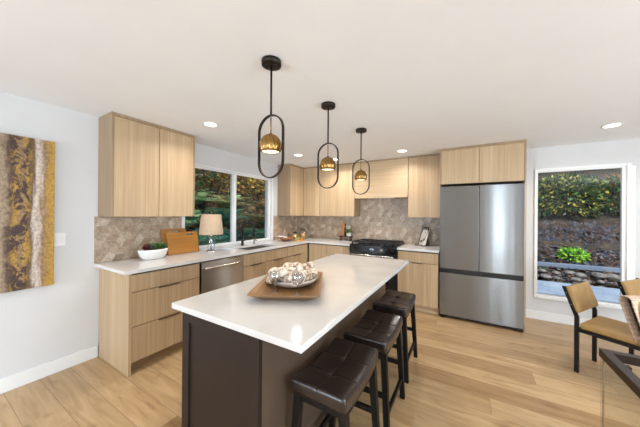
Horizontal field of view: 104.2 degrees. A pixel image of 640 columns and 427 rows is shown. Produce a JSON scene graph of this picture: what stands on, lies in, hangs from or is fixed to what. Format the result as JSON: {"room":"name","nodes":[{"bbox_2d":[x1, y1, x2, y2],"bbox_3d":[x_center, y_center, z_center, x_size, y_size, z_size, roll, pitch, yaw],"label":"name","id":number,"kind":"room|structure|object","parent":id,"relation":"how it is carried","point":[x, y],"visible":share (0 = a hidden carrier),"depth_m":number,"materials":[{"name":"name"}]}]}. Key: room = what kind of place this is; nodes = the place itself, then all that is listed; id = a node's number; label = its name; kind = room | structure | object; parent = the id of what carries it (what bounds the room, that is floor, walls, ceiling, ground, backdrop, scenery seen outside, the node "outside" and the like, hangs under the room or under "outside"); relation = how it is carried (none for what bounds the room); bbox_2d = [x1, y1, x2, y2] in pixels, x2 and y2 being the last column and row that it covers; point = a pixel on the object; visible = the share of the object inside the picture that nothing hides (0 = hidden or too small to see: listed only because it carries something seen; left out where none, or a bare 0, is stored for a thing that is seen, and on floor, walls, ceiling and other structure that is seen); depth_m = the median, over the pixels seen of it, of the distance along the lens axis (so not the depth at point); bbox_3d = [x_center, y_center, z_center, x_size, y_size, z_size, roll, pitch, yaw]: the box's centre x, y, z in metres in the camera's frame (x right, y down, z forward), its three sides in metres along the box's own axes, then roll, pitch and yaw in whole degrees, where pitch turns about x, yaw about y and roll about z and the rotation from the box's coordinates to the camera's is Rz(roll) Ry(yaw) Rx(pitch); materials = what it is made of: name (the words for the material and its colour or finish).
{"room":"kitchen","nodes":[
{"label":"kitchen","id":0,"kind":"room"},
{"bbox_2d":[0,91,277,378],"bbox_3d":[-2.558,0.226,1.935,0.150,2.342,8.430,0,0,30],"label":"wall","id":1,"kind":"structure","parent":0,"point":[44,324],"depth_m":2.24,"materials":[{"name":"paint"}]},
{"bbox_2d":[0,132,54,292],"bbox_3d":[-2.515,-0.004,1.819,0.036,1.232,0.800,0,0,30],"label":"painting","id":2,"kind":"object","parent":1,"relation":"attached to","point":[27,165],"visible":1,"depth_m":2.02,"materials":[{"name":"paint"}]},
{"bbox_2d":[0,345,97,393],"bbox_3d":[-3.363,1.331,0.410,0.015,0.115,4.695,0,0,30],"label":"baseboard","id":3,"kind":"structure","parent":1,"relation":"attached to","point":[8,383],"depth_m":2.13,"materials":[{"name":"white"}]},
{"bbox_2d":[54,233,65,245],"bbox_3d":[-2.305,0.229,2.208,0.009,0.116,0.072,0,0,30],"label":"light switch","id":4,"kind":"object","parent":1,"relation":"attached to","point":[59,238],"visible":1,"depth_m":2.20,"materials":[{"name":"white plastic"}]},
{"bbox_2d":[94,216,181,263],"bbox_3d":[-1.971,0.259,2.780,0.008,0.456,0.855,0,0,30],"label":"backsplash","id":5,"kind":"structure","parent":1,"relation":"attached to","point":[115,238],"depth_m":2.63,"materials":[{"name":"stone"}]},
{"bbox_2d":[98,112,194,216],"bbox_3d":[-1.838,-0.453,2.714,0.296,0.969,0.815,0,0,30],"label":"upper cabinet","id":6,"kind":"object","parent":1,"relation":"attached to","point":[145,169],"visible":1,"depth_m":2.51,"materials":[{"name":"brown wood"}]},
{"bbox_2d":[182,166,270,248],"bbox_3d":[-1.371,-0.079,3.907,0.100,1.115,1.670,0,0,30],"label":"window","id":7,"kind":"structure","parent":1,"relation":"in","point":[233,175],"depth_m":3.90,"materials":[{"name":"white"}]},
{"bbox_2d":[195,164,273,239],"bbox_3d":[-1.311,-0.081,3.898,0.012,1.149,1.735,0,0,30],"label":"trim","id":8,"kind":"structure","parent":1,"relation":"attached to","point":[272,179],"depth_m":4.60,"materials":[{"name":"white"}]},
{"bbox_2d":[273,216,299,239],"bbox_3d":[-0.658,0.273,5.022,0.008,0.456,0.864,0,0,30],"label":"backsplash","id":9,"kind":"structure","parent":1,"relation":"attached to","point":[282,225],"depth_m":4.96,"materials":[{"name":"tile"}]},
{"bbox_2d":[277,164,303,215],"bbox_3d":[-0.495,-0.439,5.007,0.296,0.969,0.749,0,0,30],"label":"upper cabinet","id":10,"kind":"object","parent":1,"relation":"attached to","point":[290,199],"visible":0.7,"depth_m":4.71,"materials":[{"name":"brown wood"}]},
{"bbox_2d":[0,0,639,167],"bbox_3d":[0.537,-0.983,0.130,7.300,0.120,8.430,0,0,30],"label":"ceiling","id":11,"kind":"structure","parent":0,"point":[422,77],"depth_m":1.58,"materials":[{"name":"paint"}]},
{"bbox_2d":[202,122,218,126],"bbox_3d":[-1.144,-0.930,2.603,0.160,0.006,0.160,0,0,30],"label":"recessed light","id":12,"kind":"object","parent":11,"relation":"in","point":[208,124],"visible":1,"depth_m":2.60,"materials":[{"name":"white"}]},
{"bbox_2d":[258,55,284,177],"bbox_3d":[-0.298,-0.570,1.515,0.167,0.712,0.133,0,0,-7],"label":"pendant light","id":13,"kind":"object","parent":11,"relation":"hanging from","point":[270,143],"visible":1,"depth_m":1.49,"materials":[{"name":"brown metal"}]},
{"bbox_2d":[262,150,278,153],"bbox_3d":[-0.300,-0.380,1.514,0.104,0.007,0.104,0,0,30],"label":"diffuser","id":14,"kind":"object","parent":13,"relation":"attached to","point":[263,151],"depth_m":1.51,"materials":[{"name":"white glass"}]},
{"bbox_2d":[317,101,338,188],"bbox_3d":[0.068,-0.567,2.106,0.133,0.712,0.167,0,0,-22],"label":"pendant light","id":15,"kind":"object","parent":11,"relation":"hanging from","point":[327,163],"visible":1,"depth_m":2.08,"materials":[{"name":"brown metal"}]},
{"bbox_2d":[352,128,369,194],"bbox_3d":[0.448,-0.563,2.721,0.133,0.712,0.167,0,0,-22],"label":"pendant light","id":16,"kind":"object","parent":11,"relation":"hanging from","point":[360,175],"visible":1,"depth_m":2.69,"materials":[{"name":"brown metal"}]},
{"bbox_2d":[600,123,623,128],"bbox_3d":[2.982,-0.897,2.545,0.160,0.006,0.160,0,0,30],"label":"recessed light","id":17,"kind":"object","parent":11,"relation":"in","point":[612,125],"visible":1,"depth_m":2.54,"materials":[{"name":"white"}]},
{"bbox_2d":[0,311,639,426],"bbox_3d":[0.517,1.478,0.126,7.300,0.120,8.430,0,0,30],"label":"floor","id":18,"kind":"structure","parent":0,"point":[464,373],"depth_m":2.02,"materials":[{"name":"brown wood"}]},
{"bbox_2d":[98,262,198,376],"bbox_3d":[-1.734,0.962,2.572,0.631,0.882,0.660,0,0,30],"label":"base cabinet","id":19,"kind":"object","parent":18,"relation":"on","point":[139,325],"visible":0.78,"depth_m":2.31,"materials":[{"name":"brown wood"}]},
{"bbox_2d":[199,255,242,294],"bbox_3d":[-1.387,0.966,3.109,0.673,0.881,0.604,0,0,30],"label":"dishwasher","id":20,"kind":"object","parent":18,"relation":"on","point":[215,274],"visible":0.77,"depth_m":2.92,"materials":[{"name":"silver metal"}]},
{"bbox_2d":[239,245,286,280],"bbox_3d":[-1.021,0.969,3.789,0.631,0.882,0.928,0,0,30],"label":"base cabinet","id":21,"kind":"object","parent":18,"relation":"on","point":[256,264],"visible":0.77,"depth_m":3.56,"materials":[{"name":"brown wood"}]},
{"bbox_2d":[94,237,354,274],"bbox_3d":[-0.689,0.514,3.543,1.452,0.030,3.462,0,0,30],"label":"countertop","id":22,"kind":"structure","parent":21,"relation":"on","point":[135,265],"depth_m":2.84,"materials":[{"name":"white stone"}]},
{"bbox_2d":[133,242,169,259],"bbox_3d":[-1.809,0.399,2.658,0.206,0.179,0.368,0,0,25],"label":"succulent bowl","id":23,"kind":"object","parent":22,"relation":"on","point":[151,251],"visible":1,"depth_m":2.63,"materials":[{"name":"white ceramic"}]},
{"bbox_2d":[160,228,186,254],"bbox_3d":[-1.769,0.338,3.037,0.081,0.302,0.300,0,0,30],"label":"cutting board","id":24,"kind":"object","parent":22,"relation":"on","point":[163,231],"visible":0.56,"depth_m":2.95,"materials":[{"name":"brown wood"}]},
{"bbox_2d":[166,231,198,254],"bbox_3d":[-1.692,0.360,3.081,0.072,0.260,0.385,0,0,30],"label":"cutting board","id":25,"kind":"object","parent":22,"relation":"on","point":[179,243],"visible":1,"depth_m":3.06,"materials":[{"name":"brown wood"}]},
{"bbox_2d":[199,212,222,251],"bbox_3d":[-1.414,0.235,3.235,0.294,0.515,0.294,0,0,30],"label":"table lamp","id":26,"kind":"object","parent":22,"relation":"on","point":[210,224],"visible":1,"depth_m":3.13,"materials":[{"name":"beige fabric"}]},
{"bbox_2d":[241,222,254,245],"bbox_3d":[-1.130,0.311,3.914,0.214,0.370,0.097,0,0,-10],"label":"faucet","id":27,"kind":"object","parent":22,"relation":"on","point":[252,224],"visible":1,"depth_m":3.88,"materials":[{"name":"black metal"}]},
{"bbox_2d":[279,236,293,240],"bbox_3d":[-0.610,0.465,4.542,0.276,0.072,0.276,0,0,30],"label":"serving bowl","id":28,"kind":"object","parent":22,"relation":"on","point":[289,238],"visible":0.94,"depth_m":4.46,"materials":[{"name":"red wood"}]},
{"bbox_2d":[300,229,305,238],"bbox_3d":[-0.342,0.406,4.918,0.124,0.195,0.124,0,0,30],"label":"glass jar","id":29,"kind":"object","parent":22,"relation":"on","point":[302,235],"visible":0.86,"depth_m":4.88,"materials":[{"name":"clear glass"}]},
{"bbox_2d":[338,235,352,240],"bbox_3d":[0.483,0.465,4.666,0.260,0.090,0.110,0,0,30],"label":"wooden riser","id":30,"kind":"object","parent":22,"relation":"on","point":[340,236],"visible":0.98,"depth_m":4.63,"materials":[{"name":"brown wood"}]},
{"bbox_2d":[340,221,344,235],"bbox_3d":[0.437,0.285,4.753,0.090,0.270,0.042,0,0,30],"label":"paddle board","id":31,"kind":"object","parent":30,"relation":"on","point":[342,224],"visible":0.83,"depth_m":4.75,"materials":[{"name":"brown wood"}]},
{"bbox_2d":[344,229,353,235],"bbox_3d":[0.533,0.349,4.598,0.206,0.140,0.171,0,0,30],"label":"potted plant","id":32,"kind":"object","parent":30,"relation":"on","point":[348,231],"visible":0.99,"depth_m":4.58,"materials":[{"name":"green plant"}]},
{"bbox_2d":[182,284,384,426],"bbox_3d":[-0.014,0.975,2.095,0.573,0.882,1.995,0,0,30],"label":"base cabinet","id":33,"kind":"object","parent":18,"relation":"on","point":[231,378],"visible":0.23,"depth_m":1.25,"materials":[{"name":"black paint"}]},
{"bbox_2d":[172,254,408,353],"bbox_3d":[0.072,0.518,2.044,0.873,0.030,2.052,0,0,30],"label":"countertop","id":34,"kind":"structure","parent":33,"relation":"on","point":[348,281],"depth_m":1.36,"materials":[{"name":"white stone"}]},
{"bbox_2d":[247,272,322,299],"bbox_3d":[-0.192,0.476,1.657,0.410,0.048,0.594,0,0,2],"label":"wooden tray","id":35,"kind":"object","parent":34,"relation":"on","point":[262,290],"visible":0.62,"depth_m":1.53,"materials":[{"name":"brown wood"}]},
{"bbox_2d":[267,276,317,287],"bbox_3d":[-0.188,0.459,1.710,0.344,0.058,0.344,0,0,30],"label":"dish","id":36,"kind":"object","parent":35,"relation":"on","point":[286,285],"visible":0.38,"depth_m":1.58,"materials":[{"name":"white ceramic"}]},
{"bbox_2d":[266,267,286,283],"bbox_3d":[-0.292,0.421,1.690,0.147,0.112,0.150,0,0,-20],"label":"knot","id":37,"kind":"object","parent":36,"relation":"in","point":[275,269],"visible":0.21,"depth_m":1.69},
{"bbox_2d":[271,269,293,284],"bbox_3d":[-0.236,0.412,1.610,0.156,0.119,0.143,0,0,-16],"label":"knot","id":38,"kind":"object","parent":36,"relation":"in","point":[275,277],"visible":0.77,"depth_m":1.55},
{"bbox_2d":[283,262,302,272],"bbox_3d":[-0.201,0.389,1.716,0.152,0.102,0.155,0,0,-19],"label":"knot","id":39,"kind":"object","parent":36,"relation":"in","point":[296,266],"visible":0.56,"depth_m":1.70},
{"bbox_2d":[282,271,305,286],"bbox_3d":[-0.164,0.419,1.616,0.159,0.090,0.155,0,0,10],"label":"knot","id":40,"kind":"object","parent":36,"relation":"in","point":[297,277],"visible":0.88,"depth_m":1.55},
{"bbox_2d":[302,262,313,269],"bbox_3d":[-0.111,0.406,1.808,0.147,0.109,0.156,0,0,13],"label":"knot","id":41,"kind":"object","parent":36,"relation":"in","point":[308,265],"visible":0.39,"depth_m":1.76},
{"bbox_2d":[302,268,317,281],"bbox_3d":[-0.089,0.422,1.712,0.160,0.086,0.156,0,0,15],"label":"knot","id":42,"kind":"object","parent":36,"relation":"in","point":[311,274],"visible":0.52,"depth_m":1.65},
{"bbox_2d":[287,243,307,263],"bbox_3d":[-0.634,0.973,4.450,0.631,0.882,0.597,0,0,30],"label":"base cabinet","id":43,"kind":"object","parent":18,"relation":"on","point":[296,253],"visible":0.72,"depth_m":4.30,"materials":[{"name":"brown wood"}]},
{"bbox_2d":[309,243,349,261],"bbox_3d":[0.287,0.981,4.605,0.827,0.882,0.633,0,0,30],"label":"base cabinet","id":44,"kind":"object","parent":18,"relation":"on","point":[316,251],"visible":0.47,"depth_m":4.38,"materials":[{"name":"brown wood"}]},
{"bbox_2d":[291,337,379,426],"bbox_3d":[0.098,1.105,1.336,0.336,0.622,0.479,0,0,30],"label":"bar stool","id":45,"kind":"object","parent":18,"relation":"on","point":[334,383],"visible":1,"depth_m":1.25,"materials":[{"name":"leather"}]},
{"bbox_2d":[344,309,404,426],"bbox_3d":[0.399,1.109,1.809,0.336,0.622,0.479,0,0,30],"label":"bar stool","id":46,"kind":"object","parent":18,"relation":"on","point":[378,330],"visible":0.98,"depth_m":1.70,"materials":[{"name":"brown leather"}]},
{"bbox_2d":[349,239,405,291],"bbox_3d":[0.958,0.930,4.162,0.765,0.935,0.701,0,0,30],"label":"range","id":47,"kind":"object","parent":18,"relation":"on","point":[378,248],"visible":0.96,"depth_m":3.90,"materials":[{"name":"black metal"}]},
{"bbox_2d":[350,251,396,291],"bbox_3d":[0.806,0.931,3.902,0.753,0.610,0.098,0,0,30],"label":"oven","id":48,"kind":"object","parent":47,"relation":"in","point":[391,284],"depth_m":3.79,"materials":[{"name":"black glass"}]},
{"bbox_2d":[350,240,405,247],"bbox_3d":[0.982,0.506,4.196,0.765,0.012,0.623,0,0,30],"label":"cooktop","id":49,"kind":"object","parent":47,"relation":"in","point":[364,244],"depth_m":4.02,"materials":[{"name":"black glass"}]},
{"bbox_2d":[373,290,417,383],"bbox_3d":[0.714,1.112,2.366,0.336,0.622,0.479,0,0,30],"label":"bar stool","id":50,"kind":"object","parent":18,"relation":"on","point":[393,302],"visible":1,"depth_m":2.23,"materials":[{"name":"brown leather"}]},
{"bbox_2d":[398,250,439,314],"bbox_3d":[1.556,0.990,3.862,0.558,0.882,0.633,0,0,30],"label":"base cabinet","id":51,"kind":"object","parent":18,"relation":"on","point":[420,277],"visible":0.77,"depth_m":3.58,"materials":[{"name":"brown wood"}]},
{"bbox_2d":[397,244,439,252],"bbox_3d":[1.560,0.533,3.861,0.568,0.030,0.640,0,0,30],"label":"countertop","id":52,"kind":"structure","parent":51,"relation":"on","point":[408,247],"depth_m":3.69,"materials":[{"name":"white stone"}]},
{"bbox_2d":[415,227,429,245],"bbox_3d":[1.667,0.368,4.005,0.198,0.301,0.180,0,0,-16],"label":"cookbook","id":53,"kind":"object","parent":52,"relation":"on","point":[423,239],"visible":0.98,"depth_m":4.00,"materials":[{"name":"white paper"}]},
{"bbox_2d":[439,181,524,332],"bbox_3d":[2.210,0.521,3.482,0.920,1.830,0.608,0,0,30],"label":"refrigerator","id":54,"kind":"object","parent":18,"relation":"on","point":[482,227],"visible":1,"depth_m":3.19,"materials":[{"name":"brushed stainless steel"},{"name":"black plastic"}]},
{"bbox_2d":[520,181,525,330],"bbox_3d":[2.638,0.520,3.270,0.017,1.837,0.539,0,0,30],"label":"panel","id":55,"kind":"object","parent":18,"relation":"on","point":[524,181],"visible":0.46,"depth_m":3.04,"materials":[{"name":"brown wood"}]},
{"bbox_2d":[562,281,639,372],"bbox_3d":[2.576,1.057,2.189,0.424,0.762,0.542,0,0,-26],"label":"dining chair","id":56,"kind":"object","parent":18,"relation":"on","point":[581,297],"visible":0.99,"depth_m":2.25,"materials":[{"name":"black metal"}]},
{"bbox_2d":[599,348,639,426],"bbox_3d":[1.710,1.053,0.494,1.300,0.749,1.000,0,0,30],"label":"dining table","id":57,"kind":"object","parent":18,"relation":"on","point":[616,360],"visible":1,"depth_m":1.16,"materials":[{"name":"black wood"}]},
{"bbox_2d":[616,278,639,354],"bbox_3d":[3.291,1.063,2.344,0.424,0.762,0.542,0,0,-20],"label":"dining chair","id":58,"kind":"object","parent":18,"relation":"on","point":[629,287],"visible":0.41,"depth_m":2.48,"materials":[{"name":"beige leather"}]},
{"bbox_2d":[618,295,639,343],"bbox_3d":[2.650,0.858,1.934,0.480,0.412,0.154,0,0,0],"label":"throw blanket","id":59,"kind":"object","parent":58,"relation":"on","point":[623,300],"visible":0.94,"depth_m":1.96,"materials":[{"name":"fabric"}]},
{"bbox_2d":[628,299,639,330],"bbox_3d":[2.653,1.057,1.713,0.424,0.762,0.542,0,0,0],"label":"dining chair","id":60,"kind":"object","parent":18,"relation":"on","point":[629,300],"visible":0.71,"depth_m":1.93,"materials":[{"name":"beige leather"}]},
{"bbox_2d":[307,138,639,322],"bbox_3d":[2.684,0.270,3.662,7.150,2.342,0.150,0,0,30],"label":"wall","id":61,"kind":"structure","parent":0,"point":[625,150],"depth_m":3.24,"materials":[{"name":"paint"}]},
{"bbox_2d":[304,166,319,215],"bbox_3d":[-0.089,-0.436,5.028,0.375,0.969,0.303,0,0,30],"label":"upper cabinet","id":62,"kind":"object","parent":61,"relation":"attached to","point":[311,185],"visible":0.71,"depth_m":4.90,"materials":[{"name":"brown wood"}]},
{"bbox_2d":[320,162,359,215],"bbox_3d":[0.382,-0.432,4.751,0.715,0.969,0.303,0,0,30],"label":"upper cabinet","id":63,"kind":"object","parent":61,"relation":"attached to","point":[338,200],"visible":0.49,"depth_m":4.59,"materials":[{"name":"brown wood"}]},
{"bbox_2d":[300,198,439,245],"bbox_3d":[0.766,0.119,4.695,2.776,0.784,0.008,0,0,30],"label":"backsplash","id":64,"kind":"structure","parent":61,"relation":"attached to","point":[382,219],"depth_m":4.51,"materials":[{"name":"tile"}]},
{"bbox_2d":[355,157,408,199],"bbox_3d":[1.087,-0.582,4.338,0.912,0.659,0.303,0,0,30],"label":"range hood","id":65,"kind":"object","parent":61,"relation":"attached to","point":[388,177],"visible":0.82,"depth_m":4.17,"materials":[{"name":"brown wood"}]},
{"bbox_2d":[408,154,441,217],"bbox_3d":[1.688,-0.423,3.986,0.475,0.969,0.303,0,0,30],"label":"upper cabinet","id":66,"kind":"object","parent":61,"relation":"attached to","point":[424,185],"visible":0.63,"depth_m":3.85,"materials":[{"name":"brown wood"}]},
{"bbox_2d":[440,139,526,186],"bbox_3d":[2.244,-0.653,3.512,0.952,0.501,0.561,0,0,30],"label":"upper cabinet","id":67,"kind":"object","parent":61,"relation":"attached to","point":[501,162],"visible":0.89,"depth_m":3.26,"materials":[{"name":"brown wood"}]},
{"bbox_2d":[526,309,589,324],"bbox_3d":[4.187,1.393,2.680,3.250,0.115,0.015,0,0,30],"label":"baseboard","id":68,"kind":"structure","parent":61,"relation":"attached to","point":[546,316],"depth_m":3.31,"materials":[{"name":"white"}]},
{"bbox_2d":[534,163,631,308],"bbox_3d":[3.320,0.272,3.185,0.890,1.755,0.030,0,0,30],"label":"trim","id":69,"kind":"structure","parent":61,"relation":"attached to","point":[629,165],"depth_m":3.06,"materials":[{"name":"white"}]},
{"bbox_2d":[537,165,635,305],"bbox_3d":[3.368,0.270,3.198,0.898,1.690,0.039,0,0,30],"label":"window","id":70,"kind":"structure","parent":61,"relation":"in","point":[623,194],"depth_m":3.00,"materials":[{"name":"white"}]},
{"label":"outside","id":71,"kind":"structure","parent":0,"visible":0},
{"bbox_2d":[186,169,264,240],"bbox_3d":[-1.999,-0.893,9.275,6.300,5.228,14.350,0,0,30],"label":"hillside","id":72,"kind":"structure","parent":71,"point":[255,211],"depth_m":7.89,"materials":[{"name":"plant"}]},
{"bbox_2d":[185,208,200,227],"bbox_3d":[-3.325,0.134,5.798,1.590,0.532,1.547,0,0,6],"label":"fern","id":73,"kind":"object","parent":72,"relation":"on","point":[189,220],"visible":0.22,"depth_m":5.84,"materials":[{"name":"green plant"}]},
{"bbox_2d":[195,168,220,189],"bbox_3d":[-3.816,-1.162,7.154,1.504,1.633,2.009,0,0,30],"label":"shrub","id":74,"kind":"object","parent":72,"relation":"on","point":[211,175],"visible":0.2,"depth_m":7.29,"materials":[{"name":"green plant"}]},
{"bbox_2d":[187,229,229,245],"bbox_3d":[-2.618,0.625,5.318,1.905,0.556,2.064,0,0,30],"label":"fern","id":75,"kind":"object","parent":72,"relation":"on","point":[202,239],"visible":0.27,"depth_m":5.34,"materials":[{"name":"green plant"}]},
{"bbox_2d":[194,189,224,204],"bbox_3d":[-3.368,-0.434,6.645,1.586,0.569,1.586,0,0,5],"label":"fern","id":76,"kind":"object","parent":72,"relation":"on","point":[199,197],"visible":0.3,"depth_m":6.57,"materials":[{"name":"green plant"}]},
{"bbox_2d":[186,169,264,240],"bbox_3d":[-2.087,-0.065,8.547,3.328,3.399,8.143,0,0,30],"label":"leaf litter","id":77,"kind":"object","parent":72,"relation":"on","point":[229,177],"visible":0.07,"depth_m":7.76,"materials":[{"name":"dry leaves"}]},
{"bbox_2d":[200,207,252,227],"bbox_3d":[-2.740,0.123,6.847,1.713,0.565,1.439,0,0,30],"label":"fern","id":78,"kind":"object","parent":72,"relation":"on","point":[225,216],"visible":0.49,"depth_m":6.61,"materials":[{"name":"green plant"}]},
{"bbox_2d":[207,194,252,208],"bbox_3d":[-2.914,-0.351,7.557,1.636,0.513,2.001,0,0,30],"label":"fern","id":79,"kind":"object","parent":72,"relation":"on","point":[226,203],"visible":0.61,"depth_m":7.43,"materials":[{"name":"green plant"}]},
{"bbox_2d":[211,171,261,196],"bbox_3d":[-2.924,-1.071,8.661,1.532,1.671,2.067,0,0,30],"label":"shrub","id":80,"kind":"object","parent":72,"relation":"on","point":[253,190],"visible":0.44,"depth_m":8.39,"materials":[{"name":"green plant"}]},
{"bbox_2d":[208,228,264,241],"bbox_3d":[-2.206,0.625,6.428,1.632,0.568,1.467,0,0,38],"label":"fern","id":81,"kind":"object","parent":72,"relation":"on","point":[247,231],"visible":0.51,"depth_m":6.22,"materials":[{"name":"green plant"}]},
{"bbox_2d":[242,211,264,226],"bbox_3d":[-2.170,0.177,7.729,1.849,0.569,1.545,0,0,-11],"label":"fern","id":82,"kind":"object","parent":72,"relation":"on","point":[257,220],"visible":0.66,"depth_m":7.66,"materials":[{"name":"green plant"}]},
{"bbox_2d":[249,200,264,213],"bbox_3d":[-1.922,-0.218,8.904,1.862,0.566,1.701,0,0,30],"label":"fern","id":83,"kind":"object","parent":72,"relation":"on","point":[259,205],"visible":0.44,"depth_m":8.49,"materials":[{"name":"green plant"}]},
{"bbox_2d":[250,228,264,238],"bbox_3d":[-1.587,0.669,7.363,1.492,0.493,1.452,0,0,19],"label":"fern","id":84,"kind":"object","parent":72,"relation":"on","point":[262,235],"visible":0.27,"depth_m":7.16,"materials":[{"name":"green plant"}]},
{"bbox_2d":[253,179,264,196],"bbox_3d":[-1.925,-0.957,10.213,1.522,1.660,2.049,0,0,30],"label":"shrub","id":85,"kind":"object","parent":72,"relation":"on","point":[262,190],"visible":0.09,"depth_m":9.44,"materials":[{"name":"green plant"}]},
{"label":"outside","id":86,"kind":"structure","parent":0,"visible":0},
{"bbox_2d":[537,280,619,302],"bbox_3d":[3.865,1.632,4.755,9.900,0.200,2.935,0,0,30],"label":"patio","id":87,"kind":"structure","parent":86,"point":[601,293],"depth_m":4.97,"materials":[{"name":"concrete"}]},
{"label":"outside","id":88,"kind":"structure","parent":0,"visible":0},
{"bbox_2d":[537,168,620,288],"bbox_3d":[6.376,-0.947,8.021,11.100,5.465,6.250,0,0,30],"label":"hillside","id":89,"kind":"structure","parent":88,"point":[608,217],"depth_m":6.73,"materials":[{"name":"plant"}]},
{"bbox_2d":[538,188,543,212],"bbox_3d":[5.858,-0.332,7.831,1.932,1.626,1.395,0,0,30],"label":"shrub","id":90,"kind":"object","parent":89,"relation":"on","point":[539,196],"visible":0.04,"depth_m":7.26,"materials":[{"name":"green plant"}]},
{"bbox_2d":[551,271,560,274],"bbox_3d":[5.606,1.410,5.916,0.207,0.095,0.168,1,0,-31],"label":"rock","id":91,"kind":"object","parent":89,"relation":"on","point":[552,272],"visible":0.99,"depth_m":5.86,"materials":[{"name":"grey stone"}]},
{"bbox_2d":[563,270,575,274],"bbox_3d":[5.821,1.387,5.811,0.227,0.109,0.209,0,0,15],"label":"rock","id":92,"kind":"object","parent":89,"relation":"on","point":[568,272],"visible":0.93,"depth_m":5.76,"materials":[{"name":"grey stone"}]},
{"bbox_2d":[556,246,591,263],"bbox_3d":[6.265,1.064,6.176,0.744,0.530,0.566,0,0,30],"label":"grass tuft","id":93,"kind":"object","parent":89,"relation":"on","point":[585,256],"visible":0.92,"depth_m":6.08,"materials":[{"name":"green plant"}]},
{"bbox_2d":[569,277,582,281],"bbox_3d":[5.822,1.501,5.647,0.274,0.123,0.216,0,0,24],"label":"rock","id":94,"kind":"object","parent":89,"relation":"on","point":[575,279],"visible":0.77,"depth_m":5.61,"materials":[{"name":"grey stone"}]},
{"bbox_2d":[538,172,615,217],"bbox_3d":[7.113,-0.366,7.216,2.021,1.711,1.432,0,0,30],"label":"shrub","id":95,"kind":"object","parent":89,"relation":"on","point":[575,180],"visible":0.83,"depth_m":6.84,"materials":[{"name":"green plant"}]},
{"bbox_2d":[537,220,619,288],"bbox_3d":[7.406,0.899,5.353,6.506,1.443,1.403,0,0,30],"label":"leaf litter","id":96,"kind":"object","parent":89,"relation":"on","point":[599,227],"visible":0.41,"depth_m":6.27,"materials":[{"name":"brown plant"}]},
{"bbox_2d":[539,273,551,278],"bbox_3d":[5.302,1.478,5.878,0.214,0.112,0.262,0,0,22],"label":"rock","id":97,"kind":"object","parent":96,"relation":"on","point":[543,275],"visible":1,"depth_m":5.80,"materials":[{"name":"grey stone"}]},
{"bbox_2d":[590,272,606,278],"bbox_3d":[6.165,1.375,5.515,0.254,0.134,0.298,0,0,17],"label":"rock","id":98,"kind":"object","parent":96,"relation":"on","point":[593,274],"visible":1,"depth_m":5.46,"materials":[{"name":"grey stone"}]},
{"bbox_2d":[605,273,619,279],"bbox_3d":[6.368,1.374,5.439,0.227,0.129,0.295,0,0,-26],"label":"rock","id":99,"kind":"object","parent":96,"relation":"on","point":[609,275],"visible":0.73,"depth_m":5.37,"materials":[{"name":"grey stone"}]},
{"bbox_2d":[537,261,619,272],"bbox_3d":[6.601,1.264,5.563,6.000,0.100,0.140,0,0,30],"label":"stone kerb","id":100,"kind":"object","parent":89,"relation":"on","point":[544,264],"visible":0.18,"depth_m":5.80,"materials":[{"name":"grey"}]},
{"bbox_2d":[538,228,619,236],"bbox_3d":[8.003,1.096,5.986,8.373,1.372,0.694,0,0,30],"label":"wall","id":101,"kind":"structure","parent":89,"relation":"on","point":[564,230],"depth_m":6.54,"materials":[{"name":"grey stone"}]},
{"bbox_2d":[574,272,586,277],"bbox_3d":[5.924,1.403,5.678,0.233,0.121,0.255,0,0,38],"label":"rock","id":102,"kind":"object","parent":89,"relation":"on","point":[577,274],"visible":0.98,"depth_m":5.61,"materials":[{"name":"grey stone"}]},
{"bbox_2d":[586,173,620,215],"bbox_3d":[8.372,-0.346,6.594,1.973,1.693,1.433,0,0,30],"label":"shrub","id":103,"kind":"object","parent":89,"relation":"on","point":[616,179],"visible":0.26,"depth_m":6.63,"materials":[{"name":"green plant"}]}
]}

